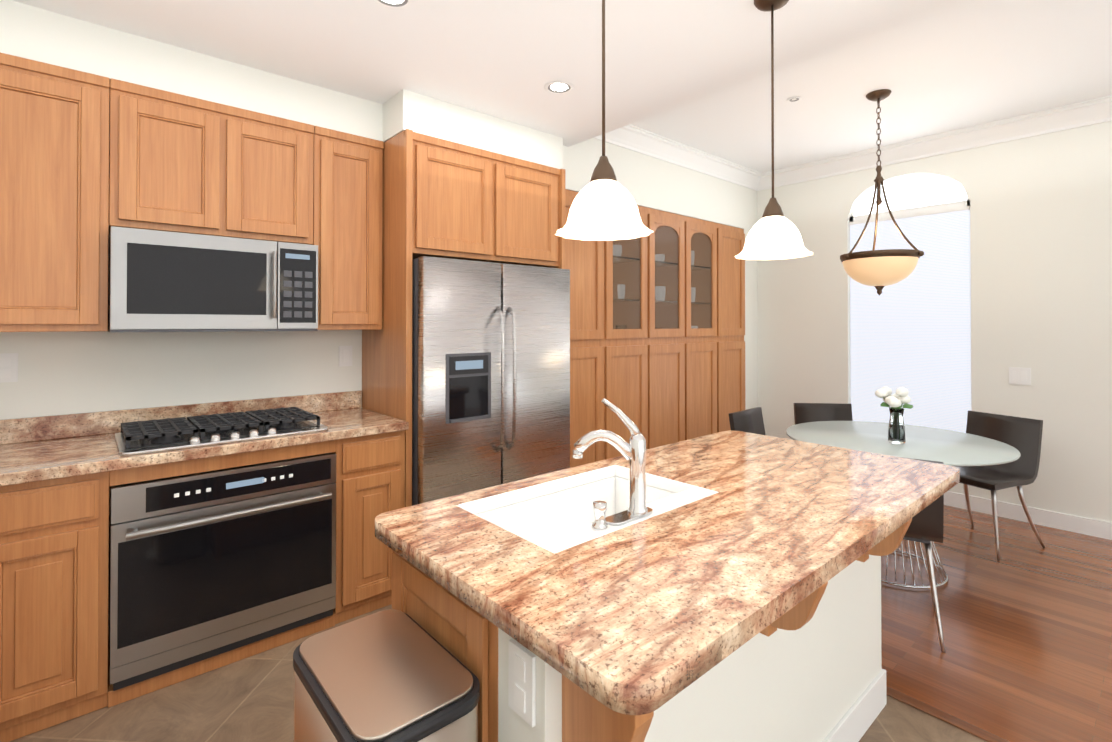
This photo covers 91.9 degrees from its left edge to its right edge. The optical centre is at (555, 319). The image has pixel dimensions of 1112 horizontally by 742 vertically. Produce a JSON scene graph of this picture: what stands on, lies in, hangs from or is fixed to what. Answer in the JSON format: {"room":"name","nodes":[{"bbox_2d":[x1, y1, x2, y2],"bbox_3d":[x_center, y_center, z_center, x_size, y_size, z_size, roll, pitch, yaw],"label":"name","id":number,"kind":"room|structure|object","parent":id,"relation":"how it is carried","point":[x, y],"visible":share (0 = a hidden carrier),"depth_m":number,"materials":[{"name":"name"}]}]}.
{"room":"kitchen and dining room","nodes":[
{"label":"kitchen and dining room","id":0,"kind":"room"},
{"bbox_2d":[0,330,361,419],"bbox_3d":[-0.584,-0.070,3.739,6.200,3.000,0.100,0,-1,-41],"label":"wall","id":1,"kind":"structure","parent":0,"point":[61,373],"depth_m":2.56,"materials":[{"name":"paint"}]},
{"bbox_2d":[0,353,17,382],"bbox_3d":[-2.254,0.197,2.199,0.075,0.118,0.010,0,-1,-41],"label":"outlet","id":2,"kind":"object","parent":1,"relation":"attached to","point":[8,367],"visible":1,"depth_m":2.20,"materials":[{"name":"white plastic"}]},
{"bbox_2d":[0,53,115,331],"bbox_3d":[-2.085,-0.468,2.140,0.462,1.028,0.329,0,-1,-41],"label":"upper cabinet","id":3,"kind":"object","parent":1,"relation":"attached to","point":[88,161],"depth_m":2.07,"materials":[{"name":"brown wood"}]},
{"bbox_2d":[112,80,247,237],"bbox_3d":[-1.735,-0.680,2.449,0.467,0.598,0.329,0,-1,-41],"label":"upper cabinet","id":4,"kind":"object","parent":1,"relation":"attached to","point":[180,158],"depth_m":2.33,"materials":[{"name":"brown wood"}]},
{"bbox_2d":[107,226,317,332],"bbox_3d":[-1.577,-0.157,2.509,0.784,0.420,0.435,0,-1,-41],"label":"over-the-range microwave","id":5,"kind":"object","parent":4,"relation":"attached to","point":[162,281],"visible":1,"depth_m":2.33,"materials":[{"name":"silver metal"}]},
{"bbox_2d":[244,110,319,244],"bbox_3d":[-1.492,-0.679,2.662,0.467,0.598,0.329,0,-1,-41],"label":"upper cabinet","id":6,"kind":"object","parent":1,"relation":"attached to","point":[282,159],"depth_m":2.60,"materials":[{"name":"brown wood"}]},
{"bbox_2d":[339,346,351,366],"bbox_3d":[-1.216,0.209,3.108,0.075,0.118,0.010,0,-1,-41],"label":"light switch","id":7,"kind":"object","parent":1,"relation":"attached to","point":[345,355],"visible":1,"depth_m":3.10,"materials":[{"name":"white plastic"}]},
{"bbox_2d":[316,127,383,329],"bbox_3d":[-1.179,-0.461,2.933,0.359,1.028,0.329,0,-1,-41],"label":"upper cabinet","id":8,"kind":"object","parent":1,"relation":"attached to","point":[351,166],"depth_m":2.82,"materials":[{"name":"brown wood"}]},
{"bbox_2d":[0,0,562,168],"bbox_3d":[-1.381,-1.085,2.613,3.305,0.210,0.555,0,-1,-41],"label":"soffit","id":9,"kind":"structure","parent":0,"point":[40,35],"depth_m":2.52,"materials":[{"name":"paint"}]},
{"bbox_2d":[12,0,966,146],"bbox_3d":[0.364,-1.401,0.658,3.550,0.390,6.000,0,-1,-41],"label":"ceiling","id":10,"kind":"structure","parent":0,"point":[507,60],"depth_m":2.31,"materials":[{"name":"paint"}]},
{"bbox_2d":[374,0,411,8],"bbox_3d":[-0.608,-1.192,1.986,0.150,0.005,0.150,0,-1,-41],"label":"recessed light","id":11,"kind":"object","parent":10,"relation":"in","point":[397,4],"visible":1,"depth_m":2.03,"materials":[{"name":"white"}]},
{"bbox_2d":[545,81,573,93],"bbox_3d":[0.016,-1.185,2.745,0.150,0.005,0.150,0,-1,-41],"label":"recessed light","id":12,"kind":"object","parent":10,"relation":"in","point":[560,87],"visible":1,"depth_m":2.75,"materials":[{"name":"white"}]},
{"bbox_2d":[555,0,652,240],"bbox_3d":[0.133,-0.720,1.500,0.272,0.957,0.272,0,-1,-41],"label":"pendant light","id":13,"kind":"object","parent":10,"relation":"hanging from","point":[603,207],"visible":1,"depth_m":1.45,"materials":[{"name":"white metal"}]},
{"bbox_2d":[734,0,812,259],"bbox_3d":[0.802,-0.716,1.990,0.272,0.957,0.272,0,-1,-41],"label":"pendant light","id":14,"kind":"object","parent":10,"relation":"hanging from","point":[774,233],"visible":1,"depth_m":1.96,"materials":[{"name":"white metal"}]},
{"bbox_2d":[10,604,986,741],"bbox_3d":[0.300,1.433,0.579,3.380,0.060,6.000,0,-1,-41],"label":"floor","id":15,"kind":"structure","parent":0,"point":[250,699],"depth_m":1.92,"materials":[{"name":"beige tile"}]},
{"bbox_2d":[0,470,115,741],"bbox_3d":[-1.975,0.981,2.037,0.415,0.868,0.609,0,-1,-41],"label":"base cabinet","id":16,"kind":"object","parent":15,"relation":"on","point":[54,597],"depth_m":1.85,"materials":[{"name":"brown wood"}]},
{"bbox_2d":[108,453,335,690],"bbox_3d":[-1.481,0.987,2.403,0.800,0.738,0.634,0,-1,-41],"label":"wall oven","id":17,"kind":"object","parent":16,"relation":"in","point":[205,565],"visible":0.98,"depth_m":2.16,"materials":[{"name":"silver metal"}]},
{"bbox_2d":[296,430,404,627],"bbox_3d":[-1.081,0.988,2.821,0.343,0.868,0.609,0,-1,-41],"label":"base cabinet","id":18,"kind":"object","parent":15,"relation":"on","point":[370,482],"depth_m":2.57,"materials":[{"name":"brown wood"}]},
{"bbox_2d":[0,390,408,485],"bbox_3d":[-1.509,0.479,2.431,1.506,0.140,0.637,0,-1,-41],"label":"countertop","id":19,"kind":"structure","parent":18,"relation":"on","point":[39,448],"depth_m":2.07,"materials":[{"name":"beige stone"}]},
{"bbox_2d":[115,407,327,455],"bbox_3d":[-1.486,0.478,2.412,0.750,0.058,0.500,0,-1,-41],"label":"gas cooktop","id":20,"kind":"object","parent":19,"relation":"in","point":[145,437],"visible":1,"depth_m":2.31,"materials":[{"name":"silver metal"}]},
{"bbox_2d":[293,609,479,741],"bbox_3d":[-0.357,1.041,1.047,0.285,0.732,0.391,0,-1,-41],"label":"trash can","id":21,"kind":"object","parent":15,"relation":"on","point":[391,675],"visible":0.98,"depth_m":1.01,"materials":[{"name":"silver metal"}]},
{"bbox_2d":[362,129,564,506],"bbox_3d":[-0.543,0.227,3.316,1.097,2.398,0.583,0,-1,-41],"label":"enclosure","id":22,"kind":"object","parent":15,"relation":"on","point":[442,198],"visible":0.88,"depth_m":2.95,"materials":[{"name":"brown wood"}]},
{"bbox_2d":[412,256,569,505],"bbox_3d":[-0.482,0.555,3.242,1.005,1.740,0.734,0,-1,-41],"label":"refrigerator","id":23,"kind":"object","parent":15,"relation":"on","point":[490,374],"visible":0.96,"depth_m":2.93,"materials":[{"name":"grey metal"}]},
{"bbox_2d":[392,518,911,741],"bbox_3d":[0.441,0.978,1.618,1.647,0.868,0.811,0,-1,-41],"label":"kitchen island","id":24,"kind":"object","parent":15,"relation":"on","point":[818,675],"depth_m":1.31,"materials":[{"name":"paint"}]},
{"bbox_2d":[375,430,959,729],"bbox_3d":[0.455,0.522,1.600,1.710,0.040,0.880,0,-1,-41],"label":"island countertop","id":25,"kind":"structure","parent":24,"relation":"on","point":[636,616],"depth_m":1.14,"materials":[{"name":"beige stone"}]},
{"bbox_2d":[455,466,714,549],"bbox_3d":[0.103,0.615,1.516,0.678,0.221,0.448,0,-1,-41],"label":"sink","id":26,"kind":"object","parent":25,"relation":"in","point":[552,513],"depth_m":1.65,"materials":[{"name":"white ceramic"}]},
{"bbox_2d":[573,398,654,529],"bbox_3d":[0.137,0.352,1.392,0.204,0.300,0.147,0,-1,-41],"label":"faucet","id":27,"kind":"object","parent":25,"relation":"on","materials":[{"name":"silver metal"}]},
{"bbox_2d":[563,138,757,409],"bbox_3d":[0.841,0.007,4.621,2.695,2.860,0.450,0,-1,-41],"label":"wall","id":28,"kind":"structure","parent":0,"point":[651,182],"depth_m":4.56,"materials":[{"name":"paint"}]},
{"bbox_2d":[594,124,761,190],"bbox_3d":[1.080,-1.357,4.469,2.310,0.135,0.110,0,-1,-41],"label":"crown molding","id":29,"kind":"structure","parent":28,"relation":"attached to","point":[631,137],"depth_m":4.43,"materials":[{"name":"white"}]},
{"bbox_2d":[631,0,1111,172],"bbox_3d":[2.696,-1.509,2.702,2.650,0.140,6.000,0,-1,-41],"label":"ceiling","id":30,"kind":"structure","parent":0,"point":[967,63],"depth_m":3.30,"materials":[{"name":"paint"}]},
{"bbox_2d":[787,97,801,101],"bbox_3d":[1.546,-1.429,3.489,0.090,0.005,0.090,0,-1,-41],"label":"recessed light","id":31,"kind":"object","parent":30,"relation":"in","point":[794,99],"visible":1,"depth_m":3.49,"materials":[{"name":"white"}]},
{"bbox_2d":[840,89,923,295],"bbox_3d":[2.051,-0.793,3.394,0.444,1.279,0.464,0,-1,-41],"label":"chandelier","id":32,"kind":"object","parent":30,"relation":"hanging from","point":[878,270],"visible":1,"depth_m":3.30,"materials":[{"name":"beige glass"}]},
{"bbox_2d":[757,121,1111,522],"bbox_3d":[3.688,-0.072,3.493,0.100,3.000,5.900,0,-1,-41],"label":"wall","id":33,"kind":"structure","parent":0,"point":[1041,248],"depth_m":3.86,"materials":[{"name":"paint"}]},
{"bbox_2d":[849,175,971,432],"bbox_3d":[2.880,-0.099,4.414,0.100,2.171,0.870,0,-1,-41],"label":"arched window","id":34,"kind":"structure","parent":33,"relation":"in","point":[911,333],"depth_m":4.34,"materials":[{"name":"white"}]},
{"bbox_2d":[762,95,1111,189],"bbox_3d":[3.757,-1.367,3.265,0.110,0.135,5.450,0,-1,-41],"label":"crown molding","id":35,"kind":"structure","parent":33,"relation":"attached to","point":[1051,120],"depth_m":4.08,"materials":[{"name":"white"}]},
{"bbox_2d":[1009,367,1030,384],"bbox_3d":[3.309,0.400,3.835,0.010,0.120,0.120,0,-1,-41],"label":"light switch","id":36,"kind":"object","parent":33,"relation":"attached to","point":[1019,375],"visible":1,"depth_m":3.83,"materials":[{"name":"white plastic"}]},
{"bbox_2d":[944,491,1111,539],"bbox_3d":[3.704,1.370,3.196,0.250,0.110,5.450,0,-1,-41],"label":"baseboard","id":37,"kind":"structure","parent":33,"relation":"attached to","point":[1078,524],"depth_m":3.75,"materials":[{"name":"white"}]},
{"bbox_2d":[881,505,1111,741],"bbox_3d":[2.632,1.450,2.621,2.820,0.060,6.000,0,-1,-41],"label":"floor","id":38,"kind":"structure","parent":0,"point":[1026,621],"depth_m":2.46,"materials":[{"name":"brown wood"}]},
{"bbox_2d":[565,189,612,467],"bbox_3d":[0.029,0.272,3.894,0.516,2.316,0.466,0,-1,-41],"label":"tall cabinet","id":39,"kind":"object","parent":38,"relation":"on","point":[587,262],"depth_m":3.78,"materials":[{"name":"brown wood"}]},
{"bbox_2d":[609,205,652,457],"bbox_3d":[0.385,0.275,4.206,0.544,2.316,0.466,0,-1,-41],"label":"tall cabinet","id":40,"kind":"object","parent":38,"relation":"on","point":[630,260],"depth_m":4.09,"materials":[{"name":"brown wood"}]},
{"bbox_2d":[653,209,688,447],"bbox_3d":[0.752,0.278,4.528,0.544,2.316,0.466,0,-1,-41],"label":"tall cabinet","id":41,"kind":"object","parent":38,"relation":"on","point":[657,334],"depth_m":4.40,"materials":[{"name":"brown wood"}]},
{"bbox_2d":[689,217,720,438],"bbox_3d":[1.119,0.280,4.849,0.544,2.316,0.466,0,-1,-41],"label":"tall cabinet","id":42,"kind":"object","parent":38,"relation":"on","point":[704,236],"depth_m":4.72,"materials":[{"name":"brown wood"}]},
{"bbox_2d":[721,224,744,431],"bbox_3d":[1.476,0.283,5.162,0.516,2.316,0.466,0,-1,-41],"label":"tall cabinet","id":43,"kind":"object","parent":38,"relation":"on","point":[732,238],"depth_m":5.02,"materials":[{"name":"brown wood"}]},
{"bbox_2d":[729,407,765,434],"bbox_3d":[1.483,1.029,3.568,0.429,0.805,0.552,0,-1,-41],"label":"dining chair","id":44,"kind":"object","parent":38,"relation":"on","point":[749,420],"depth_m":3.73,"materials":[{"name":"grey leather"}]},
{"bbox_2d":[794,403,852,424],"bbox_3d":[1.996,1.031,3.830,0.414,0.805,0.539,0,0,5],"label":"dining chair","id":45,"kind":"object","parent":38,"relation":"on","point":[808,412],"visible":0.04,"depth_m":4.05,"materials":[{"name":"grey leather"}]},
{"bbox_2d":[786,421,1019,588],"bbox_3d":[1.932,1.049,3.089,1.120,0.737,1.120,0,-1,-41],"label":"dining table","id":46,"kind":"object","parent":38,"relation":"on","point":[950,447],"visible":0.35,"depth_m":2.95,"materials":[{"name":"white glass"}]},
{"bbox_2d":[875,386,912,443],"bbox_3d":[1.866,0.523,2.968,0.179,0.310,0.176,0,-1,-41],"label":"flower vase","id":47,"kind":"object","parent":46,"relation":"on","point":[895,401],"visible":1,"depth_m":2.94,"materials":[{"name":"clear glass"}]},
{"bbox_2d":[902,457,945,652],"bbox_3d":[1.629,1.021,2.624,0.414,0.805,0.539,0,-1,33],"label":"dining chair","id":48,"kind":"object","parent":38,"relation":"on","point":[926,527],"visible":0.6,"depth_m":2.38,"materials":[{"name":"grey leather"}]},
{"bbox_2d":[886,686,1009,741],"bbox_3d":[1.762,1.407,1.474,0.050,0.008,5.420,0,-1,-41],"label":"threshold strip","id":49,"kind":"object","parent":38,"relation":"on","point":[985,735],"depth_m":1.91,"materials":[{"name":"brown wood"}]},
{"bbox_2d":[954,410,1044,560],"bbox_3d":[2.732,1.028,3.443,0.539,0.805,0.414,0,-1,-24],"label":"dining chair","id":50,"kind":"object","parent":38,"relation":"on","point":[1022,436],"visible":0.71,"depth_m":3.40,"materials":[{"name":"grey leather"}]}
]}

